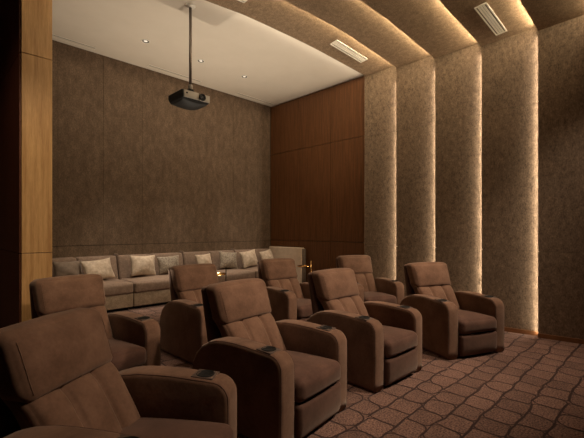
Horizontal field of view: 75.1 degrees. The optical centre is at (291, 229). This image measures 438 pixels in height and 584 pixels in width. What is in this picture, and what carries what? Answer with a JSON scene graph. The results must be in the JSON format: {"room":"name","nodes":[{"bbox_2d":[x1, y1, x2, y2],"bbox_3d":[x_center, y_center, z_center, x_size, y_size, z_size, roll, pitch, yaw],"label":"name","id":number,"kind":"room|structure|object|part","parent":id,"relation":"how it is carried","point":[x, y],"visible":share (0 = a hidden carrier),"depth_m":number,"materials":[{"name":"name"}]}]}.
{"room":"home theater","nodes":[
{"label":"home theater","id":0,"kind":"room"},
{"bbox_2d":[0,0,51,327],"bbox_3d":[-3.482,-0.765,4.801,0.295,4.530,2.225,0,0,-45],"label":"wall","id":1,"kind":"structure","parent":0,"point":[25,25],"depth_m":4.05,"materials":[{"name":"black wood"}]},
{"bbox_3d":[-3.584,-2.433,4.715,0.030,1.187,2.184,0,0,-45],"label":"dark panel","id":2,"kind":"part","parent":1,"relation":"part of","materials":[{"name":"brown wood"}]},
{"bbox_3d":[-3.584,-0.797,4.715,0.030,2.074,2.184,0,0,-45],"label":"dark panel","id":3,"kind":"part","parent":1,"relation":"part of","materials":[{"name":"brown wood"}]},
{"bbox_3d":[-3.584,0.872,4.715,0.030,1.251,2.184,0,0,-45],"label":"dark panel","id":4,"kind":"part","parent":1,"relation":"part of","materials":[{"name":"brown wood"}]},
{"bbox_3d":[-2.703,-2.433,4.028,0.274,1.187,0.030,0,0,-45],"label":"oak panel","id":5,"kind":"part","parent":1,"relation":"part of","materials":[{"name":"brown wood"}]},
{"bbox_3d":[-2.703,-0.797,4.028,0.274,2.074,0.030,0,0,-45],"label":"oak panel","id":6,"kind":"part","parent":1,"relation":"part of","materials":[{"name":"brown wood"}]},
{"bbox_3d":[-2.703,0.872,4.028,0.274,1.251,0.030,0,0,-45],"label":"oak panel","id":7,"kind":"part","parent":1,"relation":"part of","materials":[{"name":"brown wood"}]},
{"bbox_2d":[107,304,165,324],"bbox_3d":[-2.952,1.389,5.519,8.830,0.219,1.980,0,0,-45],"label":"floor","id":8,"kind":"structure","parent":0,"point":[154,312],"depth_m":5.97,"materials":[{"name":"carpet"}]},
{"bbox_2d":[52,255,132,312],"bbox_3d":[-3.268,0.847,5.933,1.237,0.865,0.919,0,0,-45],"label":"sofa","id":9,"kind":"object","parent":8,"relation":"on","point":[118,293],"visible":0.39,"depth_m":5.97,"materials":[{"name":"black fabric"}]},
{"bbox_2d":[52,257,75,276],"bbox_3d":[-3.704,0.659,5.929,0.610,0.430,0.279,0,0,-45],"label":"cushion","id":10,"kind":"object","parent":9,"relation":"on","point":[67,259],"depth_m":5.97,"materials":[{"name":"fabric"}]},
{"bbox_2d":[52,260,81,276],"bbox_3d":[-3.443,0.639,5.845,0.422,0.326,0.187,0,0,-36],"label":"throw pillow","id":11,"kind":"object","parent":9,"relation":"on","point":[74,267],"visible":0.66,"depth_m":5.78,"materials":[{"name":"fabric"}]},
{"bbox_2d":[76,255,117,279],"bbox_3d":[-3.264,0.659,6.370,0.610,0.430,0.279,0,0,-45],"label":"cushion","id":12,"kind":"object","parent":9,"relation":"on","point":[113,261],"depth_m":6.40,"materials":[{"name":"brown fabric"}]},
{"bbox_2d":[80,258,115,278],"bbox_3d":[-3.110,0.638,6.101,0.198,0.358,0.526,0,0,36],"label":"throw pillow","id":13,"kind":"object","parent":9,"relation":"on","point":[102,267],"visible":0.84,"depth_m":6.06,"materials":[{"name":"beige fabric"}]},
{"bbox_2d":[103,279,132,295],"bbox_3d":[-3.192,0.913,5.857,1.233,0.198,0.704,0,0,-45],"label":"seat cushion","id":14,"kind":"object","parent":9,"relation":"on","point":[112,287],"depth_m":5.92,"materials":[{"name":"brown fabric"}]},
{"bbox_2d":[114,252,182,308],"bbox_3d":[-2.384,0.847,6.816,1.237,0.865,0.919,0,0,-45],"label":"sofa","id":15,"kind":"object","parent":8,"relation":"on","point":[148,290],"visible":0.45,"depth_m":6.43,"materials":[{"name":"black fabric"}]},
{"bbox_2d":[117,254,151,279],"bbox_3d":[-2.821,0.659,6.813,0.610,0.430,0.279,0,0,-45],"label":"cushion","id":16,"kind":"object","parent":15,"relation":"on","point":[123,261],"depth_m":6.61,"materials":[{"name":"brown fabric"}]},
{"bbox_2d":[129,255,155,276],"bbox_3d":[-2.612,0.622,6.664,0.179,0.375,0.477,0,0,34],"label":"throw pillow","id":17,"kind":"object","parent":15,"relation":"on","point":[140,265],"visible":1,"depth_m":6.60,"materials":[{"name":"beige fabric"}]},
{"bbox_2d":[121,274,169,292],"bbox_3d":[-2.308,0.913,6.740,1.233,0.198,0.704,0,0,-45],"label":"seat cushion","id":18,"kind":"object","parent":15,"relation":"on","point":[157,283],"depth_m":6.35,"materials":[{"name":"brown fabric"}]},
{"bbox_2d":[150,252,182,274],"bbox_3d":[-2.380,0.659,7.253,0.610,0.430,0.279,0,0,-45],"label":"cushion","id":19,"kind":"object","parent":15,"relation":"on","point":[180,259],"depth_m":7.17,"materials":[{"name":"brown fabric"}]},
{"bbox_2d":[157,255,178,274],"bbox_3d":[-2.270,0.640,7.013,0.170,0.342,0.447,0,0,41],"label":"throw pillow","id":20,"kind":"object","parent":15,"relation":"on","point":[164,263],"visible":0.71,"depth_m":6.93,"materials":[{"name":"grey fabric"}]},
{"bbox_2d":[179,250,254,281],"bbox_3d":[-1.500,0.847,7.700,1.237,0.865,0.919,0,0,-45],"label":"sofa","id":21,"kind":"object","parent":8,"relation":"on","point":[188,257],"visible":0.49,"depth_m":7.61,"materials":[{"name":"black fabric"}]},
{"bbox_2d":[183,251,208,264],"bbox_3d":[-1.937,0.659,7.697,0.610,0.430,0.279,0,0,-45],"label":"cushion","id":22,"kind":"object","parent":21,"relation":"on","point":[188,257],"depth_m":7.54,"materials":[{"name":"beige fabric"}]},
{"bbox_2d":[195,253,211,263],"bbox_3d":[-1.744,0.638,7.522,0.186,0.337,0.419,0,0,29],"label":"throw pillow","id":23,"kind":"object","parent":21,"relation":"on","point":[206,258],"visible":0.59,"depth_m":7.43,"materials":[{"name":"beige fabric"}]},
{"bbox_2d":[208,250,235,269],"bbox_3d":[-1.496,0.659,8.137,0.610,0.430,0.279,0,0,-45],"label":"cushion","id":24,"kind":"object","parent":21,"relation":"on","point":[215,257],"depth_m":7.95,"materials":[{"name":"brown fabric"}]},
{"bbox_2d":[219,251,237,268],"bbox_3d":[-1.325,0.628,7.941,0.185,0.393,0.497,0,0,41],"label":"throw pillow","id":25,"kind":"object","parent":21,"relation":"on","point":[227,259],"visible":0.99,"depth_m":7.86,"materials":[{"name":"beige fabric"}]},
{"bbox_2d":[217,269,254,281],"bbox_3d":[-1.424,0.913,7.624,1.233,0.198,0.704,0,0,-45],"label":"seat cushion","id":26,"kind":"object","parent":21,"relation":"on","point":[232,274],"depth_m":7.54,"materials":[{"name":"brown fabric"}]},
{"bbox_2d":[217,267,226,280],"bbox_3d":[-1.230,0.949,6.329,0.298,0.660,0.280,0,0,0],"label":"table","id":27,"kind":"object","parent":8,"relation":"on","point":[218,273],"visible":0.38,"depth_m":6.33,"materials":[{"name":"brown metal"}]},
{"bbox_2d":[230,248,268,277],"bbox_3d":[-0.673,0.847,8.527,1.076,0.865,0.919,0,0,-45],"label":"sofa","id":28,"kind":"object","parent":8,"relation":"on","point":[238,257],"visible":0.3,"depth_m":8.37,"materials":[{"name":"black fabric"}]},
{"bbox_2d":[235,249,255,268],"bbox_3d":[-1.081,0.659,8.552,0.531,0.430,0.279,0,0,-45],"label":"cushion","id":29,"kind":"object","parent":28,"relation":"on","point":[239,261],"depth_m":8.37,"materials":[{"name":"brown fabric"}]},
{"bbox_2d":[239,249,257,267],"bbox_3d":[-0.935,0.626,8.313,0.187,0.400,0.504,0,0,35],"label":"throw pillow","id":30,"kind":"object","parent":28,"relation":"on","point":[249,258],"visible":0.99,"depth_m":8.22,"materials":[{"name":"beige fabric"}]},
{"bbox_2d":[239,266,258,277],"bbox_3d":[-0.597,0.913,8.451,1.073,0.198,0.704,0,0,-45],"label":"seat cushion","id":31,"kind":"object","parent":28,"relation":"on","point":[254,268],"depth_m":8.13,"materials":[{"name":"brown fabric"}]},
{"bbox_2d":[252,248,268,265],"bbox_3d":[-0.698,0.659,8.935,0.531,0.430,0.279,0,0,-45],"label":"cushion","id":32,"kind":"object","parent":28,"relation":"on","point":[257,251],"depth_m":8.78,"materials":[{"name":"beige fabric"}]},
{"bbox_2d":[259,249,272,259],"bbox_3d":[-0.564,0.631,8.664,0.181,0.396,0.501,0,0,32],"label":"throw pillow","id":33,"kind":"object","parent":28,"relation":"on","point":[267,254],"visible":0.59,"depth_m":8.57,"materials":[{"name":"beige fabric"}]},
{"bbox_2d":[269,246,305,283],"bbox_3d":[-0.115,0.834,8.819,0.120,0.880,1.165,0,0,-45],"label":"end panel","id":34,"kind":"object","parent":8,"relation":"on","point":[298,254],"visible":0.44,"depth_m":8.52,"materials":[{"name":"beige fabric"}]},
{"bbox_2d":[297,261,311,272],"bbox_3d":[0.255,0.949,7.700,0.298,0.660,0.280,0,0,0],"label":"table","id":35,"kind":"object","parent":8,"relation":"on","point":[311,261],"visible":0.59,"depth_m":7.70,"materials":[{"name":"gold metal"}]},
{"bbox_2d":[51,40,270,257],"bbox_3d":[-3.670,-0.790,6.307,9.130,4.780,0.150,0,0,-45],"label":"wall","id":36,"kind":"structure","parent":0,"point":[134,171],"depth_m":7.15,"materials":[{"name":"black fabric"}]},
{"bbox_3d":[-4.019,0.881,5.873,0.690,1.230,0.030,0,0,-45],"label":"wall panel","id":37,"kind":"part","parent":36,"relation":"part of","materials":[{"name":"stone"}]},
{"bbox_3d":[-4.019,-1.414,5.873,0.690,3.344,0.030,0,0,-45],"label":"wall panel","id":38,"kind":"part","parent":36,"relation":"part of","materials":[{"name":"stone"}]},
{"bbox_3d":[-3.529,-1.414,6.363,0.690,3.344,0.030,0,0,-45],"label":"wall panel","id":39,"kind":"part","parent":36,"relation":"part of","materials":[{"name":"fabric"}]},
{"bbox_3d":[-3.529,0.881,6.363,0.690,1.230,0.030,0,0,-45],"label":"wall panel","id":40,"kind":"part","parent":36,"relation":"part of","materials":[{"name":"stone"}]},
{"bbox_3d":[-3.040,-1.414,6.853,0.690,3.344,0.030,0,0,-45],"label":"wall panel","id":41,"kind":"part","parent":36,"relation":"part of","materials":[{"name":"fabric"}]},
{"bbox_3d":[-3.040,0.881,6.853,0.690,1.230,0.030,0,0,-45],"label":"wall panel","id":42,"kind":"part","parent":36,"relation":"part of","materials":[{"name":"stone"}]},
{"bbox_3d":[-2.550,-1.414,7.342,0.690,3.344,0.030,0,0,-45],"label":"wall panel","id":43,"kind":"part","parent":36,"relation":"part of","materials":[{"name":"fabric"}]},
{"bbox_3d":[-2.550,0.881,7.342,0.690,1.230,0.030,0,0,-45],"label":"wall panel","id":44,"kind":"part","parent":36,"relation":"part of","materials":[{"name":"stone"}]},
{"bbox_3d":[-2.060,-1.414,7.832,0.690,3.344,0.030,0,0,-45],"label":"wall panel","id":45,"kind":"part","parent":36,"relation":"part of","materials":[{"name":"fabric"}]},
{"bbox_3d":[-2.060,0.881,7.832,0.690,1.230,0.030,0,0,-45],"label":"wall panel","id":46,"kind":"part","parent":36,"relation":"part of","materials":[{"name":"stone"}]},
{"bbox_3d":[-1.571,-1.414,8.322,0.690,3.344,0.030,0,0,-45],"label":"wall panel","id":47,"kind":"part","parent":36,"relation":"part of","materials":[{"name":"fabric"}]},
{"bbox_3d":[-1.571,0.881,8.322,0.690,1.230,0.030,0,0,-45],"label":"wall panel","id":48,"kind":"part","parent":36,"relation":"part of","materials":[{"name":"stone"}]},
{"bbox_3d":[-1.081,-1.414,8.811,0.690,3.344,0.030,0,0,-45],"label":"wall panel","id":49,"kind":"part","parent":36,"relation":"part of","materials":[{"name":"fabric"}]},
{"bbox_3d":[-1.081,0.881,8.811,0.690,1.230,0.030,0,0,-45],"label":"wall panel","id":50,"kind":"part","parent":36,"relation":"part of","materials":[{"name":"stone"}]},
{"bbox_3d":[-0.689,-1.414,9.204,0.415,3.344,0.030,0,0,-45],"label":"wall panel","id":51,"kind":"part","parent":36,"relation":"part of","materials":[{"name":"fabric"}]},
{"bbox_3d":[-0.689,0.881,9.204,0.415,1.230,0.030,0,0,-45],"label":"wall panel","id":52,"kind":"part","parent":36,"relation":"part of","materials":[{"name":"fabric"}]},
{"bbox_2d":[52,0,583,106],"bbox_3d":[0.265,-2.769,2.302,9.030,0.798,11.280,0,0,-45],"label":"ceiling","id":53,"kind":"structure","parent":0,"point":[285,52],"depth_m":5.77,"materials":[{"name":"paint"}]},
{"bbox_2d":[52,34,95,49],"bbox_3d":[-3.677,-3.026,5.968,1.100,0.006,0.110,0,0,-45],"label":"ceiling vent","id":54,"kind":"object","parent":53,"relation":"in","point":[53,35],"visible":0.6,"depth_m":6.13,"materials":[{"name":"white metal"}]},
{"bbox_2d":[141,39,149,43],"bbox_3d":[-2.348,-3.026,6.095,0.140,0.006,0.140,0,0,-45],"label":"recessed light","id":55,"kind":"object","parent":53,"relation":"in","point":[146,41],"visible":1,"depth_m":6.10,"materials":[{"name":"white"}]},
{"bbox_2d":[147,65,201,82],"bbox_3d":[-2.263,-3.026,7.382,1.100,0.006,0.110,0,0,-45],"label":"ceiling vent","id":56,"kind":"object","parent":53,"relation":"in","point":[149,66],"visible":1,"depth_m":7.34,"materials":[{"name":"white metal"}]},
{"bbox_2d":[168,3,209,109],"bbox_3d":[-1.380,-2.336,5.142,0.430,1.386,0.416,0,0,-45],"label":"projector","id":57,"kind":"object","parent":53,"relation":"hanging from","point":[188,99],"visible":1,"depth_m":5.09,"materials":[{"name":"black plastic"}]},
{"bbox_3d":[-1.372,-3.014,5.134,0.140,0.029,0.140,0,0,-45],"label":"ceiling plate","id":58,"kind":"part","parent":57,"relation":"part of","materials":[{"name":"white metal"}]},
{"bbox_3d":[-1.313,-1.765,4.961,0.220,0.094,0.017,0,0,-45],"label":"panel","id":59,"kind":"part","parent":57,"relation":"part of","materials":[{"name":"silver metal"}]},
{"bbox_3d":[-1.173,-1.765,5.101,0.155,0.094,0.017,0,0,-45],"label":"panel","id":60,"kind":"part","parent":57,"relation":"part of","materials":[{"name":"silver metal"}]},
{"bbox_2d":[235,92,273,104],"bbox_3d":[-0.849,-3.026,8.796,1.100,0.006,0.110,0,0,-45],"label":"ceiling vent","id":61,"kind":"object","parent":53,"relation":"in","point":[237,93],"visible":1,"depth_m":8.75,"materials":[{"name":"white metal"}]},
{"bbox_2d":[330,40,367,62],"bbox_3d":[0.976,-3.016,6.434,0.150,0.061,0.870,0,0,45],"label":"ceiling vent","id":62,"kind":"object","parent":53,"relation":"in","point":[337,44],"visible":1,"depth_m":6.41,"materials":[{"name":"white metal"}]},
{"bbox_2d":[474,2,506,35],"bbox_3d":[2.726,-2.869,5.193,0.150,0.066,0.870,0,0,45],"label":"ceiling vent","id":63,"kind":"object","parent":53,"relation":"in","point":[486,13],"visible":1,"depth_m":5.16,"materials":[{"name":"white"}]},
{"bbox_2d":[161,331,583,437],"bbox_3d":[0.336,1.560,2.302,9.130,0.120,11.380,0,0,-45],"label":"floor","id":64,"kind":"structure","parent":0,"point":[532,388],"depth_m":3.40,"materials":[{"name":"carpet"}]},
{"bbox_2d":[29,274,160,370],"bbox_3d":[-1.881,0.975,3.506,1.095,1.050,0.916,0,0,37],"label":"recliner chair","id":65,"kind":"object","parent":64,"relation":"on","point":[134,339],"visible":0.46,"depth_m":3.55,"materials":[{"name":"fabric"}]},
{"bbox_3d":[-2.053,0.925,3.634,0.416,0.410,0.583,0,0,37],"label":"backrest","id":66,"kind":"part","parent":65,"relation":"part of","materials":[{"name":"fabric"}]},
{"bbox_3d":[-1.702,1.130,3.373,0.650,0.211,0.568,0,0,37],"label":"seat","id":67,"kind":"part","parent":65,"relation":"part of","materials":[{"name":"fabric"}]},
{"bbox_3d":[-1.662,1.160,3.800,0.976,0.668,0.184,0,0,37],"label":"armrest","id":68,"kind":"part","parent":65,"relation":"part of","materials":[{"name":"fabric"}]},
{"bbox_2d":[0,308,236,437],"bbox_3d":[-0.879,0.975,1.909,1.095,1.050,0.916,0,0,11],"label":"recliner chair","id":69,"kind":"object","parent":64,"relation":"on","point":[59,378],"visible":1,"depth_m":1.94,"materials":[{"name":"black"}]},
{"bbox_3d":[-0.948,1.160,1.549,0.976,0.668,0.184,0,0,11],"label":"armrest","id":70,"kind":"part","parent":69,"relation":"part of","materials":[{"name":"fabric"}]},
{"bbox_3d":[-1.089,0.925,1.949,0.416,0.410,0.583,0,0,11],"label":"backrest","id":71,"kind":"part","parent":69,"relation":"part of","materials":[{"name":"fabric"}]},
{"bbox_3d":[-0.645,0.844,1.485,0.132,0.012,0.120,3,1,11],"label":"plate","id":72,"kind":"part","parent":69,"relation":"part of","materials":[{"name":"leather"}]},
{"bbox_3d":[-0.660,1.130,1.867,0.650,0.211,0.568,0,0,11],"label":"seat","id":73,"kind":"part","parent":69,"relation":"part of","materials":[{"name":"fabric"}]},
{"bbox_3d":[-0.809,1.160,2.268,0.976,0.668,0.184,0,0,11],"label":"armrest","id":74,"kind":"part","parent":69,"relation":"part of","materials":[{"name":"fabric"}]},
{"bbox_3d":[-0.504,0.844,2.216,0.132,0.012,0.120,4,1,11],"label":"plate","id":75,"kind":"part","parent":69,"relation":"part of","materials":[{"name":"leather"}]},
{"bbox_2d":[196,370,214,376],"bbox_3d":[-0.505,0.837,2.216,0.106,0.008,0.106,0,0,11],"label":"cup holder","id":76,"kind":"object","parent":69,"relation":"on","point":[199,373],"depth_m":2.21,"materials":[{"name":"black plastic"}]},
{"bbox_2d":[160,263,218,363],"bbox_3d":[-1.012,0.975,4.736,1.095,1.050,0.916,0,0,44],"label":"recliner chair","id":77,"kind":"object","parent":64,"relation":"on","point":[182,319],"visible":0.55,"depth_m":4.54,"materials":[{"name":"fabric"}]},
{"bbox_3d":[-1.267,1.160,4.473,0.976,0.668,0.184,0,0,44],"label":"armrest","id":78,"kind":"part","parent":77,"relation":"part of","materials":[{"name":"fabric"}]},
{"bbox_3d":[-1.166,0.925,4.885,0.416,0.410,0.583,0,0,44],"label":"backrest","id":79,"kind":"part","parent":77,"relation":"part of","materials":[{"name":"fabric"}]},
{"bbox_2d":[192,278,346,437],"bbox_3d":[-0.181,0.975,3.161,1.095,1.050,0.916,0,0,38],"label":"recliner chair","id":80,"kind":"object","parent":64,"relation":"on","point":[289,376],"visible":0.96,"depth_m":2.89,"materials":[{"name":"fabric"}]},
{"bbox_3d":[-0.405,1.160,2.871,0.976,0.668,0.184,0,0,38],"label":"armrest","id":81,"kind":"part","parent":80,"relation":"part of","materials":[{"name":"fabric"}]},
{"bbox_3d":[-0.350,0.925,3.292,0.416,0.410,0.583,0,0,38],"label":"backrest","id":82,"kind":"part","parent":80,"relation":"part of","materials":[{"name":"fabric"}]},
{"bbox_3d":[-0.164,0.844,2.677,0.132,0.012,0.120,4,3,38],"label":"plate","id":83,"kind":"part","parent":80,"relation":"part of","materials":[{"name":"plastic"}]},
{"bbox_2d":[261,346,275,351],"bbox_3d":[-0.164,0.837,2.677,0.106,0.008,0.106,0,0,38],"label":"cup holder","id":84,"kind":"object","parent":80,"relation":"on","point":[263,348],"depth_m":2.66,"materials":[{"name":"black plastic"}]},
{"bbox_3d":[0.044,1.160,3.450,0.976,0.668,0.184,0,0,38],"label":"armrest","id":85,"kind":"part","parent":80,"relation":"part of","materials":[{"name":"fabric"}]},
{"bbox_3d":[-0.005,1.130,3.024,0.650,0.211,0.568,0,0,38],"label":"seat","id":86,"kind":"part","parent":80,"relation":"part of","materials":[{"name":"fabric"}]},
{"bbox_3d":[0.292,0.844,3.265,0.132,0.012,0.120,4,3,38],"label":"plate","id":87,"kind":"part","parent":80,"relation":"part of","materials":[{"name":"plastic"}]},
{"bbox_2d":[320,326,331,328],"bbox_3d":[0.292,0.837,3.265,0.106,0.008,0.106,0,0,38],"label":"cup holder","id":88,"kind":"object","parent":80,"relation":"on","point":[321,327],"depth_m":3.26,"materials":[{"name":"black plastic"}]},
{"bbox_2d":[257,258,312,320],"bbox_3d":[0.007,0.975,5.736,0.916,1.050,1.095,0,0,-38],"label":"recliner chair","id":89,"kind":"object","parent":64,"relation":"on","point":[289,299],"visible":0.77,"depth_m":5.76,"materials":[{"name":"fabric"}]},
{"bbox_3d":[-0.282,1.160,5.511,0.184,0.668,0.976,0,0,-38],"label":"armrest","id":90,"kind":"part","parent":89,"relation":"part of","materials":[{"name":"fabric"}]},
{"bbox_3d":[-0.124,0.925,5.905,0.583,0.410,0.416,0,0,-38],"label":"backrest","id":91,"kind":"part","parent":89,"relation":"part of","materials":[{"name":"fabric"}]},
{"bbox_3d":[0.143,1.130,5.560,0.568,0.211,0.650,0,0,-38],"label":"seat","id":92,"kind":"part","parent":89,"relation":"part of","materials":[{"name":"fabric"}]},
{"bbox_3d":[0.297,1.160,5.960,0.184,0.668,0.976,0,0,-38],"label":"armrest","id":93,"kind":"part","parent":89,"relation":"part of","materials":[{"name":"fabric"}]},
{"bbox_2d":[307,268,421,391],"bbox_3d":[0.750,0.975,4.122,0.916,1.050,1.095,0,0,-43],"label":"recliner chair","id":94,"kind":"object","parent":64,"relation":"on","point":[384,339],"visible":0.94,"depth_m":3.82,"materials":[{"name":"fabric"}]},
{"bbox_3d":[0.603,0.925,4.277,0.583,0.410,0.416,0,0,-43],"label":"backrest","id":95,"kind":"part","parent":94,"relation":"part of","materials":[{"name":"fabric"}]},
{"bbox_3d":[0.484,1.160,3.870,0.184,0.668,0.976,0,0,-43],"label":"armrest","id":96,"kind":"part","parent":94,"relation":"part of","materials":[{"name":"fabric"}]},
{"bbox_3d":[0.691,0.844,3.641,0.120,0.012,0.132,0,3,-43],"label":"plate","id":97,"kind":"part","parent":94,"relation":"part of","materials":[{"name":"plastic"}]},
{"bbox_3d":[1.016,1.160,4.372,0.184,0.668,0.976,0,0,-43],"label":"armrest","id":98,"kind":"part","parent":94,"relation":"part of","materials":[{"name":"fabric"}]},
{"bbox_3d":[0.902,1.130,3.960,0.568,0.211,0.650,0,0,-43],"label":"seat","id":99,"kind":"part","parent":94,"relation":"part of","materials":[{"name":"fabric"}]},
{"bbox_2d":[336,255,403,304],"bbox_3d":[1.241,0.975,6.440,0.916,1.050,1.095,0,0,-19],"label":"recliner chair","id":100,"kind":"object","parent":64,"relation":"on","point":[388,290],"visible":0.48,"depth_m":6.53,"materials":[{"name":"fabric"}]},
{"bbox_3d":[0.895,1.160,6.319,0.184,0.668,0.976,0,0,-19],"label":"armrest","id":101,"kind":"part","parent":100,"relation":"part of","materials":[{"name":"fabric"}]},
{"bbox_3d":[1.170,0.925,6.642,0.583,0.410,0.416,0,0,-19],"label":"backrest","id":102,"kind":"part","parent":100,"relation":"part of","materials":[{"name":"fabric"}]},
{"bbox_3d":[1.314,1.130,6.230,0.568,0.211,0.650,0,0,-19],"label":"seat","id":103,"kind":"part","parent":100,"relation":"part of","materials":[{"name":"fabric"}]},
{"bbox_3d":[1.587,1.160,6.560,0.184,0.668,0.976,0,0,-19],"label":"armrest","id":104,"kind":"part","parent":100,"relation":"part of","materials":[{"name":"fabric"}]},
{"bbox_2d":[400,262,503,359],"bbox_3d":[2.032,0.975,4.963,0.916,1.050,1.095,0,0,-21],"label":"recliner chair","id":105,"kind":"object","parent":64,"relation":"on","point":[458,323],"visible":0.98,"depth_m":4.64,"materials":[{"name":"fabric"}]},
{"bbox_3d":[1.690,1.160,4.831,0.184,0.668,0.976,0,0,-21],"label":"armrest","id":106,"kind":"part","parent":105,"relation":"part of","materials":[{"name":"fabric"}]},
{"bbox_3d":[1.955,0.925,5.163,0.583,0.410,0.416,0,0,-21],"label":"backrest","id":107,"kind":"part","parent":105,"relation":"part of","materials":[{"name":"fabric"}]},
{"bbox_3d":[2.112,1.130,4.756,0.568,0.211,0.650,0,0,-21],"label":"seat","id":108,"kind":"part","parent":105,"relation":"part of","materials":[{"name":"fabric"}]},
{"bbox_3d":[2.373,1.160,5.095,0.184,0.668,0.976,0,0,-21],"label":"armrest","id":109,"kind":"part","parent":105,"relation":"part of","materials":[{"name":"fabric"}]},
{"bbox_2d":[271,15,583,338],"bbox_3d":[3.481,-0.790,5.482,0.305,4.780,11.430,0,0,-45],"label":"wall","id":110,"kind":"structure","parent":0,"point":[470,160],"depth_m":6.10,"materials":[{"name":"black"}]},
{"bbox_3d":[-0.138,-2.424,9.040,0.130,1.163,0.970,0,0,-45],"label":"wood panel","id":111,"kind":"part","parent":110,"relation":"part of","materials":[{"name":"brown wood"}]},
{"bbox_3d":[-0.138,-0.797,9.040,0.130,2.070,0.970,0,0,-45],"label":"wood panel","id":112,"kind":"part","parent":110,"relation":"part of","materials":[{"name":"brown wood"}]},
{"bbox_3d":[-0.138,0.872,9.040,0.130,1.247,0.970,0,0,-45],"label":"wood panel","id":113,"kind":"part","parent":110,"relation":"part of","materials":[{"name":"brown wood"}]},
{"bbox_3d":[0.534,-2.424,8.369,0.130,1.163,0.910,0,0,-45],"label":"wood panel","id":114,"kind":"part","parent":110,"relation":"part of","materials":[{"name":"brown wood"}]},
{"bbox_3d":[0.534,-0.797,8.369,0.130,2.070,0.910,0,0,-45],"label":"wood panel","id":115,"kind":"part","parent":110,"relation":"part of","materials":[{"name":"brown wood"}]},
{"bbox_3d":[0.534,0.872,8.369,0.130,1.247,0.910,0,0,-45],"label":"wood panel","id":116,"kind":"part","parent":110,"relation":"part of","materials":[{"name":"brown wood"}]},
{"bbox_3d":[1.170,-2.424,7.732,0.130,1.163,0.870,0,0,-45],"label":"wood panel","id":117,"kind":"part","parent":110,"relation":"part of","materials":[{"name":"brown wood"}]},
{"bbox_3d":[1.170,-0.797,7.732,0.130,2.070,0.870,0,0,-45],"label":"wood panel","id":118,"kind":"part","parent":110,"relation":"part of","materials":[{"name":"brown wood"}]},
{"bbox_3d":[1.170,0.872,7.732,0.130,1.247,0.870,0,0,-45],"label":"wood panel","id":119,"kind":"part","parent":110,"relation":"part of","materials":[{"name":"brown wood"}]},
{"bbox_3d":[1.681,-2.467,7.143,0.110,1.326,0.676,0,0,-45],"label":"stone panel","id":120,"kind":"part","parent":110,"relation":"part of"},
{"bbox_3d":[1.681,-0.752,7.143,0.110,2.096,0.676,0,0,-45],"label":"stone panel","id":121,"kind":"part","parent":110,"relation":"part of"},
{"bbox_3d":[1.681,0.900,7.143,0.110,1.200,0.676,0,0,-45],"label":"stone panel","id":122,"kind":"part","parent":110,"relation":"part of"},
{"bbox_3d":[2.176,-2.467,6.648,0.110,1.326,0.724,0,0,-45],"label":"stone panel","id":123,"kind":"part","parent":110,"relation":"part of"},
{"bbox_3d":[2.176,-0.752,6.648,0.110,2.096,0.724,0,0,-45],"label":"stone panel","id":124,"kind":"part","parent":110,"relation":"part of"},
{"bbox_3d":[2.176,0.900,6.648,0.110,1.200,0.724,0,0,-45],"label":"stone panel","id":125,"kind":"part","parent":110,"relation":"part of","materials":[{"name":"brown stone"}]},
{"bbox_3d":[2.692,-2.467,6.133,0.110,1.326,0.733,0,0,-45],"label":"stone panel","id":126,"kind":"part","parent":110,"relation":"part of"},
{"bbox_3d":[2.692,-0.752,6.133,0.110,2.096,0.733,0,0,-45],"label":"stone panel","id":127,"kind":"part","parent":110,"relation":"part of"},
{"bbox_3d":[2.692,0.900,6.133,0.110,1.200,0.733,0,0,-45],"label":"stone panel","id":128,"kind":"part","parent":110,"relation":"part of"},
{"bbox_3d":[3.214,-2.467,5.611,0.110,1.326,0.744,0,0,-45],"label":"stone panel","id":129,"kind":"part","parent":110,"relation":"part of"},
{"bbox_3d":[3.214,-0.752,5.611,0.110,2.096,0.744,0,0,-45],"label":"stone panel","id":130,"kind":"part","parent":110,"relation":"part of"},
{"bbox_3d":[3.214,0.900,5.611,0.110,1.200,0.744,0,0,-45],"label":"stone panel","id":131,"kind":"part","parent":110,"relation":"part of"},
{"bbox_2d":[504,327,583,343],"bbox_3d":[4.172,1.470,4.738,0.259,0.060,9.200,0,0,-45],"label":"baseboard","id":132,"kind":"structure","parent":110,"relation":"attached to","point":[507,329],"depth_m":5.25,"materials":[{"name":"brown wood"}]},
{"bbox_3d":[3.740,-2.467,5.085,0.110,1.326,0.743,0,0,-45],"label":"stone panel","id":133,"kind":"part","parent":110,"relation":"part of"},
{"bbox_3d":[3.740,-0.752,5.085,0.110,2.096,0.743,0,0,-45],"label":"stone panel","id":134,"kind":"part","parent":110,"relation":"part of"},
{"bbox_3d":[3.740,0.900,5.085,0.110,1.200,0.743,0,0,-45],"label":"stone panel","id":135,"kind":"part","parent":110,"relation":"part of","materials":[{"name":"brown stone"}]}
]}

